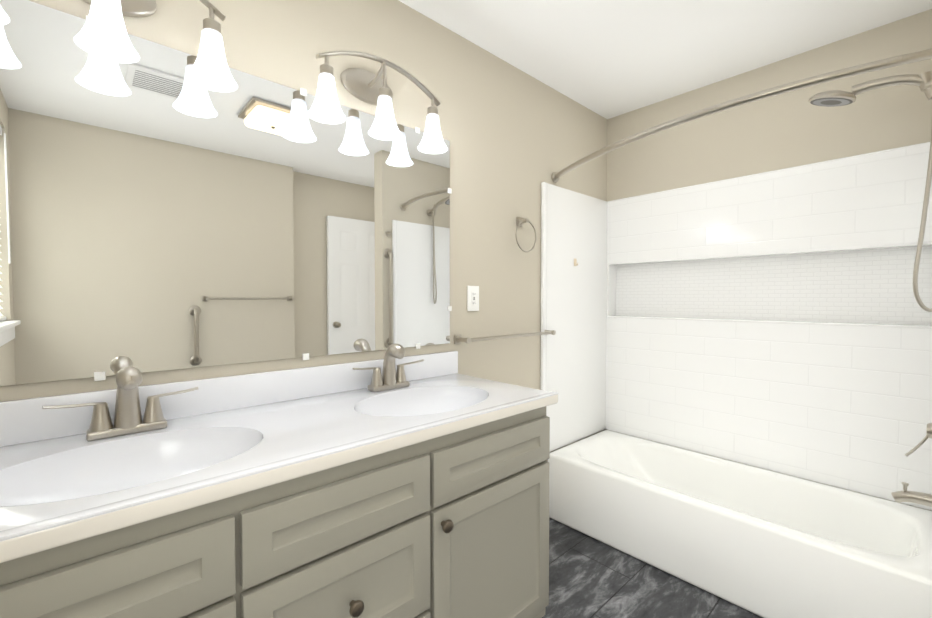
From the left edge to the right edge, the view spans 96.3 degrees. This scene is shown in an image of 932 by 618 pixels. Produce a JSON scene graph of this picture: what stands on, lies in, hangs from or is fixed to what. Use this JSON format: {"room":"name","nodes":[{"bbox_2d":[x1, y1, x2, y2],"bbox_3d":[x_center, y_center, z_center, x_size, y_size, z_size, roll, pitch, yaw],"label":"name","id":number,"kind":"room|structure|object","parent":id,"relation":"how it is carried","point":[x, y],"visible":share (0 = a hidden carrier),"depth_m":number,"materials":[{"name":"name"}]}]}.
{"room":"bathroom","nodes":[
{"label":"bathroom","id":0,"kind":"room"},
{"bbox_2d":[0,351,457,443],"bbox_3d":[-0.617,0.252,1.359,1.558,0.101,0.023,-1,2,-43],"label":"backsplash","id":1,"kind":"structure","parent":0,"relation":"attached to","point":[40,418],"depth_m":1.19,"materials":[{"name":"white stone"}]},
{"bbox_2d":[0,0,606,461],"bbox_3d":[-0.144,-0.022,1.887,3.220,2.420,0.120,-1,2,-43],"label":"wall","id":2,"kind":"structure","parent":0,"point":[512,136],"depth_m":1.90,"materials":[{"name":"beige paint"}]},
{"bbox_2d":[0,0,237,91],"bbox_3d":[-0.862,-0.744,1.001,0.548,0.267,0.181,-1,2,-43],"label":"sconce","id":3,"kind":"object","parent":2,"relation":"attached to","point":[102,33],"visible":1,"depth_m":1.08,"materials":[{"name":"white glass"}]},
{"bbox_2d":[0,0,451,385],"bbox_3d":[-0.630,-0.281,1.342,1.530,0.914,0.010,-1,2,-43],"label":"mirror","id":4,"kind":"object","parent":2,"relation":"attached to","point":[160,210],"visible":0.92,"depth_m":1.19,"materials":[{"name":"silver mirror"}]},
{"bbox_2d":[307,51,447,153],"bbox_3d":[-0.310,-0.757,1.508,0.548,0.267,0.181,-1,2,-43],"label":"sconce","id":5,"kind":"object","parent":2,"relation":"attached to","point":[366,86],"visible":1,"depth_m":1.50,"materials":[{"name":"white glass"}]},
{"bbox_2d":[467,286,478,310],"bbox_3d":[0.035,-0.050,1.961,0.072,0.118,0.010,-1,2,-43],"label":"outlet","id":6,"kind":"object","parent":2,"relation":"attached to","point":[472,298],"visible":1,"depth_m":1.95,"materials":[{"name":"white plastic"}]},
{"bbox_2d":[454,330,555,343],"bbox_3d":[0.221,0.133,2.087,0.677,0.042,0.082,-1,2,-43],"label":"towel bar","id":7,"kind":"object","parent":2,"relation":"attached to","point":[458,339],"visible":0.94,"depth_m":1.98,"materials":[{"name":"silver metal"}]},
{"bbox_2d":[515,217,536,251],"bbox_3d":[0.296,-0.384,2.160,0.166,0.185,0.056,-1,2,-43],"label":"towel ring","id":8,"kind":"object","parent":2,"relation":"attached to","point":[520,221],"visible":1,"depth_m":2.15,"materials":[{"name":"silver metal"}]},
{"bbox_2d":[542,517,762,617],"bbox_3d":[0.768,1.263,0.924,3.220,0.100,2.820,-1,2,-43],"label":"floor","id":9,"kind":"structure","parent":0,"point":[590,577],"depth_m":1.78,"materials":[{"name":"tile"}]},
{"bbox_2d":[0,400,557,617],"bbox_3d":[-0.439,0.775,1.155,1.526,0.864,0.584,-1,2,-43],"label":"bathroom vanity","id":10,"kind":"object","parent":9,"relation":"on","point":[395,482],"depth_m":0.95,"materials":[{"name":"beige paint"}]},
{"bbox_2d":[0,372,558,555],"bbox_3d":[-0.435,0.325,1.162,1.558,0.036,0.562,-1,2,-43],"label":"countertop","id":11,"kind":"structure","parent":10,"relation":"on","point":[59,487],"depth_m":1.00,"materials":[{"name":"white stone"}]},
{"bbox_2d":[548,430,931,617],"bbox_3d":[1.195,1.002,2.029,0.655,0.366,1.486,-1,2,-43],"label":"bathtub","id":12,"kind":"object","parent":9,"relation":"on","point":[763,543],"visible":0.96,"depth_m":1.81,"materials":[{"name":"white ceramic"}]},
{"bbox_2d":[398,0,931,118],"bbox_3d":[0.768,-1.256,0.860,3.220,0.100,2.820,-1,2,-43],"label":"ceiling","id":13,"kind":"structure","parent":0,"point":[607,59],"depth_m":1.88,"materials":[{"name":"white paint"}]},
{"bbox_2d":[600,142,931,509],"bbox_3d":[1.476,0.059,2.263,0.113,1.515,1.519,-1,2,-43],"label":"wall","id":14,"kind":"structure","parent":0,"point":[779,320],"depth_m":2.09,"materials":[{"name":"tile"}]},
{"bbox_2d":[809,71,931,311],"bbox_3d":[1.554,-0.431,1.585,0.148,0.880,0.410,-1,2,-43],"label":"shower head","id":15,"kind":"object","parent":14,"relation":"attached to","point":[834,98],"visible":1,"depth_m":1.52},
{"bbox_2d":[891,423,931,506],"bbox_3d":[1.658,0.541,1.526,0.170,0.376,0.140,-1,2,-43],"label":"tub spout","id":16,"kind":"object","parent":14,"relation":"attached to","point":[921,498],"visible":1,"depth_m":1.52,"materials":[{"name":"silver metal"}]},
{"bbox_2d":[605,9,931,510],"bbox_3d":[1.921,-0.021,1.869,0.200,2.420,2.700,-1,2,-43],"label":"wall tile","id":17,"kind":"structure","parent":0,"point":[788,130],"depth_m":2.08,"materials":[{"name":"beige paint"}]},
{"bbox_3d":[1.708,-0.008,1.361,0.800,2.420,0.120,-1,2,-43],"label":"wall","id":18,"kind":"structure","parent":0,"visible":0},
{"bbox_2d":[552,48,931,182],"bbox_3d":[0.953,-0.769,1.762,0.235,0.130,1.525,-1,2,-43],"label":"curtain rod","id":19,"kind":"object","parent":18,"relation":"attached to","point":[908,58],"visible":1,"depth_m":1.50,"materials":[{"name":"silver metal"}]}
]}

